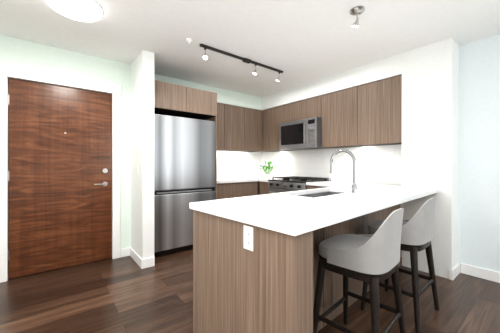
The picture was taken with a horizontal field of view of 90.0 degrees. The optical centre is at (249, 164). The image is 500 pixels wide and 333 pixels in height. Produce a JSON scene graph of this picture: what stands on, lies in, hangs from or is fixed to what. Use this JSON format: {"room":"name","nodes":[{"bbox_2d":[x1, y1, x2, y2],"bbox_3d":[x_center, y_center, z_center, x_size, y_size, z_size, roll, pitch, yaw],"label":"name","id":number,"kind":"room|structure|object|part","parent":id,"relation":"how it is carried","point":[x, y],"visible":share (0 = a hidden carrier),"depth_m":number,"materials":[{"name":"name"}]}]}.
{"room":"kitchen","nodes":[
{"label":"kitchen","id":0,"kind":"room"},
{"bbox_2d":[0,34,130,248],"bbox_3d":[-2.514,-0.065,2.510,2.410,2.450,0.120,0,0,-39],"label":"wall","id":1,"kind":"structure","parent":0,"point":[17,52],"depth_m":2.98,"materials":[{"name":"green paint"}]},
{"bbox_2d":[8,78,111,278],"bbox_3d":[-2.072,0.138,2.802,0.930,2.028,0.108,0,0,-39],"label":"entry door","id":2,"kind":"structure","parent":1,"relation":"in","point":[60,176],"depth_m":2.77,"materials":[{"name":"brown wood"}]},
{"bbox_2d":[0,64,120,282],"bbox_3d":[-2.094,0.083,2.833,1.130,2.155,0.140,0,0,-39],"label":"door frame","id":3,"kind":"structure","parent":1,"relation":"attached to","point":[7,72],"depth_m":2.62,"materials":[{"name":"white wood"}]},
{"bbox_2d":[131,50,153,258],"bbox_3d":[-1.503,-0.065,3.280,0.130,2.450,1.120,0,0,-39],"label":"wall","id":4,"kind":"structure","parent":0,"point":[142,154],"depth_m":2.87,"materials":[{"name":"white paint"}]},
{"bbox_2d":[126,247,143,268],"bbox_3d":[-1.380,1.107,2.991,0.043,0.105,0.544,0,0,-39],"label":"baseboard","id":5,"kind":"structure","parent":4,"relation":"attached to","point":[129,251],"depth_m":2.98,"materials":[{"name":"white wood"}]},
{"bbox_2d":[0,248,499,332],"bbox_3d":[1.237,1.185,1.976,7.800,0.050,6.940,0,0,-39],"label":"floor","id":6,"kind":"structure","parent":0,"point":[127,294],"depth_m":2.11,"materials":[{"name":"brown wood"}]},
{"bbox_2d":[154,114,216,255],"bbox_3d":[-1.099,0.226,3.651,0.955,1.868,0.798,0,0,-39],"label":"refrigerator","id":7,"kind":"object","parent":6,"relation":"on","point":[184,162],"depth_m":3.29,"materials":[{"name":"metal"}]},
{"bbox_3d":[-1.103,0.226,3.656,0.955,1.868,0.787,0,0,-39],"label":"fridge side panel","id":8,"kind":"part","parent":7,"relation":"part of","materials":[{"name":"silver metal"}]},
{"bbox_2d":[217,181,236,199],"bbox_3d":[-0.597,0.723,4.171,0.472,0.876,0.600,0,0,-39],"label":"base cabinet","id":9,"kind":"object","parent":6,"relation":"on","point":[235,187],"depth_m":3.98,"materials":[{"name":"brown wood"}]},
{"bbox_2d":[237,181,257,196],"bbox_3d":[-0.228,0.723,4.466,0.473,0.876,0.600,0,0,-39],"label":"base cabinet","id":10,"kind":"object","parent":6,"relation":"on","point":[244,188],"depth_m":4.22,"materials":[{"name":"brown wood"}]},
{"bbox_2d":[217,177,271,184],"bbox_3d":[-0.170,0.265,4.498,1.549,0.040,0.626,0,0,-39],"label":"countertop","id":11,"kind":"structure","parent":10,"relation":"on","point":[220,181],"depth_m":4.22,"materials":[{"name":"white stone"}]},
{"bbox_2d":[189,208,320,332],"bbox_3d":[-0.045,0.723,1.374,0.190,0.876,0.830,0,0,-39],"label":"base cabinet","id":12,"kind":"object","parent":6,"relation":"on","point":[267,284],"depth_m":1.24,"materials":[{"name":"brown wood"}]},
{"bbox_2d":[244,225,253,250],"bbox_3d":[-0.008,0.357,1.223,0.008,0.115,0.070,0,0,-42],"label":"outlet","id":13,"kind":"object","parent":12,"relation":"attached to","point":[248,238],"visible":1,"depth_m":1.22,"materials":[{"name":"white plastic"}]},
{"bbox_2d":[189,184,437,239],"bbox_3d":[0.784,0.265,2.121,2.459,0.040,1.004,0,0,-39],"label":"countertop","id":14,"kind":"structure","parent":12,"relation":"on","point":[285,215],"depth_m":1.51,"materials":[{"name":"white stone"}]},
{"bbox_2d":[293,188,336,195],"bbox_3d":[0.667,0.369,2.287,0.872,0.192,0.432,0,0,-39],"label":"sink","id":15,"kind":"object","parent":14,"relation":"in","point":[330,193],"depth_m":2.49,"materials":[{"name":"silver metal"}]},
{"bbox_2d":[330,149,357,192],"bbox_3d":[0.831,0.049,2.255,0.130,0.392,0.281,0,0,-39],"label":"faucet","id":16,"kind":"object","parent":14,"relation":"on","point":[354,187],"visible":1,"depth_m":2.19,"materials":[{"name":"silver metal"}]},
{"bbox_2d":[260,182,268,194],"bbox_3d":[0.481,0.723,4.441,0.600,0.876,0.266,0,0,-39],"label":"base cabinet","id":17,"kind":"object","parent":6,"relation":"on","point":[264,188],"depth_m":4.25,"materials":[{"name":"brown wood"}]},
{"bbox_2d":[258,178,280,181],"bbox_3d":[0.472,0.265,4.433,0.626,0.040,0.266,0,0,-39],"label":"countertop","id":18,"kind":"structure","parent":17,"relation":"on","point":[261,180],"depth_m":4.26,"materials":[{"name":"white stone"}]},
{"bbox_2d":[258,161,277,178],"bbox_3d":[0.329,0.080,4.430,0.333,0.329,0.368,0,0,-39],"label":"plant","id":19,"kind":"object","parent":18,"relation":"on","point":[267,175],"visible":1,"depth_m":4.44,"materials":[{"name":"green plant"}]},
{"bbox_2d":[268,176,330,193],"bbox_3d":[0.767,0.670,4.008,0.691,0.940,0.756,0,0,-39],"label":"range","id":20,"kind":"object","parent":6,"relation":"on","point":[289,183],"visible":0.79,"depth_m":3.89,"materials":[{"name":"metal"}]},
{"bbox_2d":[307,186,333,188],"bbox_3d":[1.230,0.723,3.505,0.600,0.876,0.594,0,0,-39],"label":"base cabinet","id":21,"kind":"object","parent":6,"relation":"on","point":[308,187],"depth_m":3.43,"materials":[{"name":"brown wood"}]},
{"bbox_2d":[306,182,368,185],"bbox_3d":[1.220,0.265,3.498,0.626,0.040,0.594,0,0,-39],"label":"countertop","id":22,"kind":"structure","parent":21,"relation":"on","point":[307,183],"depth_m":3.37,"materials":[{"name":"white stone"}]},
{"bbox_2d":[313,208,405,332],"bbox_3d":[0.676,0.702,1.532,0.492,0.919,0.430,0,0,-44],"label":"bar stool","id":23,"kind":"object","parent":6,"relation":"on","point":[373,260],"visible":0.98,"depth_m":1.40,"materials":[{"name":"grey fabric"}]},
{"bbox_2d":[321,208,400,328],"bbox_3d":[0.702,0.833,2.277,2.203,0.656,0.583,0,0,-39],"label":"base cabinet","id":24,"kind":"object","parent":6,"relation":"on","point":[332,292],"depth_m":1.94,"materials":[{"name":"brown wood"}]},
{"bbox_2d":[361,198,438,332],"bbox_3d":[1.207,0.702,2.003,0.502,0.919,0.437,0,0,-39],"label":"bar stool","id":25,"kind":"object","parent":6,"relation":"on","point":[417,233],"visible":0.77,"depth_m":1.79,"materials":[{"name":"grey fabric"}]},
{"bbox_2d":[0,0,499,97],"bbox_3d":[1.237,-1.315,1.976,7.800,0.050,6.940,0,0,-39],"label":"ceiling","id":26,"kind":"structure","parent":0,"point":[299,42],"depth_m":2.43,"materials":[{"name":"white paint"}]},
{"bbox_2d":[47,0,102,21],"bbox_3d":[-1.399,-1.252,2.005,0.386,0.074,0.386,0,0,-39],"label":"flush ceiling light","id":27,"kind":"object","parent":26,"relation":"attached to","point":[86,10],"visible":1,"depth_m":1.97,"materials":[{"name":"white plastic"}]},
{"bbox_2d":[200,44,282,81],"bbox_3d":[-0.041,-1.214,3.053,1.250,0.152,0.092,0,0,-39],"label":"track light","id":28,"kind":"object","parent":26,"relation":"attached to","point":[205,57],"visible":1,"depth_m":3.00,"materials":[{"name":"black metal"}]},
{"bbox_2d":[350,6,364,27],"bbox_3d":[0.893,-1.221,2.085,0.116,0.136,0.116,0,0,-39],"label":"spotlight","id":29,"kind":"object","parent":26,"relation":"attached to","point":[356,11],"depth_m":2.07,"materials":[{"name":"silver metal"}]},
{"bbox_2d":[241,177,259,194],"bbox_3d":[-0.734,-0.065,4.535,2.640,2.450,0.120,0,0,-39],"label":"wall","id":30,"kind":"structure","parent":0,"point":[258,187],"depth_m":5.19,"materials":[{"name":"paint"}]},
{"bbox_2d":[217,102,224,149],"bbox_3d":[-0.702,-0.655,4.266,0.428,0.790,0.320,0,0,-39],"label":"upper cabinet","id":31,"kind":"object","parent":30,"relation":"attached to","point":[220,106],"depth_m":4.23,"materials":[{"name":"brown wood"}]},
{"bbox_2d":[225,104,244,151],"bbox_3d":[-0.368,-0.655,4.534,0.428,0.790,0.320,0,0,-39],"label":"upper cabinet","id":32,"kind":"object","parent":30,"relation":"attached to","point":[239,128],"depth_m":4.40,"materials":[{"name":"brown wood"}]},
{"bbox_2d":[217,151,260,177],"bbox_3d":[-0.378,-0.018,4.738,1.530,0.525,0.008,0,0,-39],"label":"tile backsplash","id":33,"kind":"structure","parent":30,"relation":"attached to","point":[230,164],"depth_m":4.86,"materials":[{"name":"white tile"}]},
{"bbox_2d":[237,108,261,151],"bbox_3d":[-0.034,-0.655,4.801,0.428,0.790,0.320,0,0,-39],"label":"upper cabinet","id":34,"kind":"object","parent":30,"relation":"attached to","point":[253,118],"depth_m":4.68,"materials":[{"name":"brown wood"}]},
{"bbox_2d":[154,53,401,110],"bbox_3d":[0.125,-1.171,3.366,2.520,0.238,2.780,0,0,-39],"label":"wall","id":35,"kind":"structure","parent":0,"point":[386,68],"depth_m":3.75,"materials":[{"name":"white paint"}]},
{"bbox_2d":[154,80,216,119],"bbox_3d":[-1.100,-0.880,3.652,0.955,0.340,0.797,0,0,-39],"label":"upper cabinet","id":36,"kind":"object","parent":35,"relation":"attached to","point":[170,99],"visible":0.69,"depth_m":3.35,"materials":[{"name":"brown wood"}]},
{"bbox_2d":[261,34,499,271],"bbox_3d":[2.330,-0.065,2.722,0.120,2.450,6.540,0,0,-39],"label":"wall","id":37,"kind":"structure","parent":0,"point":[479,153],"depth_m":2.58,"materials":[{"name":"white paint"}]},
{"bbox_2d":[262,106,281,150],"bbox_3d":[0.518,-0.655,4.667,0.260,0.790,0.575,0,0,-39],"label":"upper cabinet","id":38,"kind":"object","parent":37,"relation":"attached to","point":[271,118],"depth_m":4.61,"materials":[{"name":"brown wood"}]},
{"bbox_2d":[282,101,301,150],"bbox_3d":[0.817,-0.655,4.293,0.260,0.790,0.383,0,0,-39],"label":"upper cabinet","id":39,"kind":"object","parent":37,"relation":"attached to","point":[292,111],"depth_m":4.23,"materials":[{"name":"brown wood"}]},
{"bbox_2d":[279,117,326,149],"bbox_3d":[0.869,-0.486,4.089,0.430,0.447,0.756,0,0,-39],"label":"microwave","id":40,"kind":"object","parent":39,"relation":"attached to","point":[303,134],"visible":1,"depth_m":3.91,"materials":[{"name":"metal"}]},
{"bbox_2d":[302,96,317,118],"bbox_3d":[1.057,-0.655,3.994,0.260,0.790,0.383,0,0,-39],"label":"upper cabinet","id":41,"kind":"object","parent":37,"relation":"attached to","point":[309,107],"depth_m":3.92,"materials":[{"name":"brown wood"}]},
{"bbox_2d":[261,144,401,183],"bbox_3d":[1.105,-0.018,4.150,0.007,0.525,2.778,0,0,-39],"label":"tile backsplash","id":42,"kind":"structure","parent":37,"relation":"attached to","point":[387,163],"depth_m":3.78,"materials":[{"name":"white tile"}]},
{"bbox_2d":[318,87,353,147],"bbox_3d":[1.353,-0.655,3.623,0.260,0.790,0.567,0,0,-39],"label":"upper cabinet","id":43,"kind":"object","parent":37,"relation":"attached to","point":[336,109],"depth_m":3.55,"materials":[{"name":"brown wood"}]},
{"bbox_2d":[354,75,401,146],"bbox_3d":[1.699,-0.655,3.191,0.260,0.790,0.538,0,0,-39],"label":"upper cabinet","id":44,"kind":"object","parent":37,"relation":"attached to","point":[369,114],"depth_m":3.11,"materials":[{"name":"brown wood"}]},
{"bbox_2d":[462,263,499,282],"bbox_3d":[3.289,1.107,1.415,0.017,0.105,3.300,0,0,-39],"label":"baseboard","id":45,"kind":"structure","parent":37,"relation":"attached to","point":[471,270],"depth_m":2.56,"materials":[{"name":"white wood"}]},
{"bbox_2d":[402,37,458,278],"bbox_3d":[2.008,-0.065,2.797,0.290,2.450,0.460,0,0,-39],"label":"wall","id":46,"kind":"structure","parent":0,"point":[430,115],"depth_m":2.65,"materials":[{"name":"white paint"}]},
{"bbox_2d":[449,263,461,279],"bbox_3d":[2.137,1.107,2.608,0.284,0.105,0.037,0,0,-39],"label":"baseboard","id":47,"kind":"structure","parent":46,"relation":"attached to","point":[453,273],"depth_m":2.57,"materials":[{"name":"white wood"}]}
]}

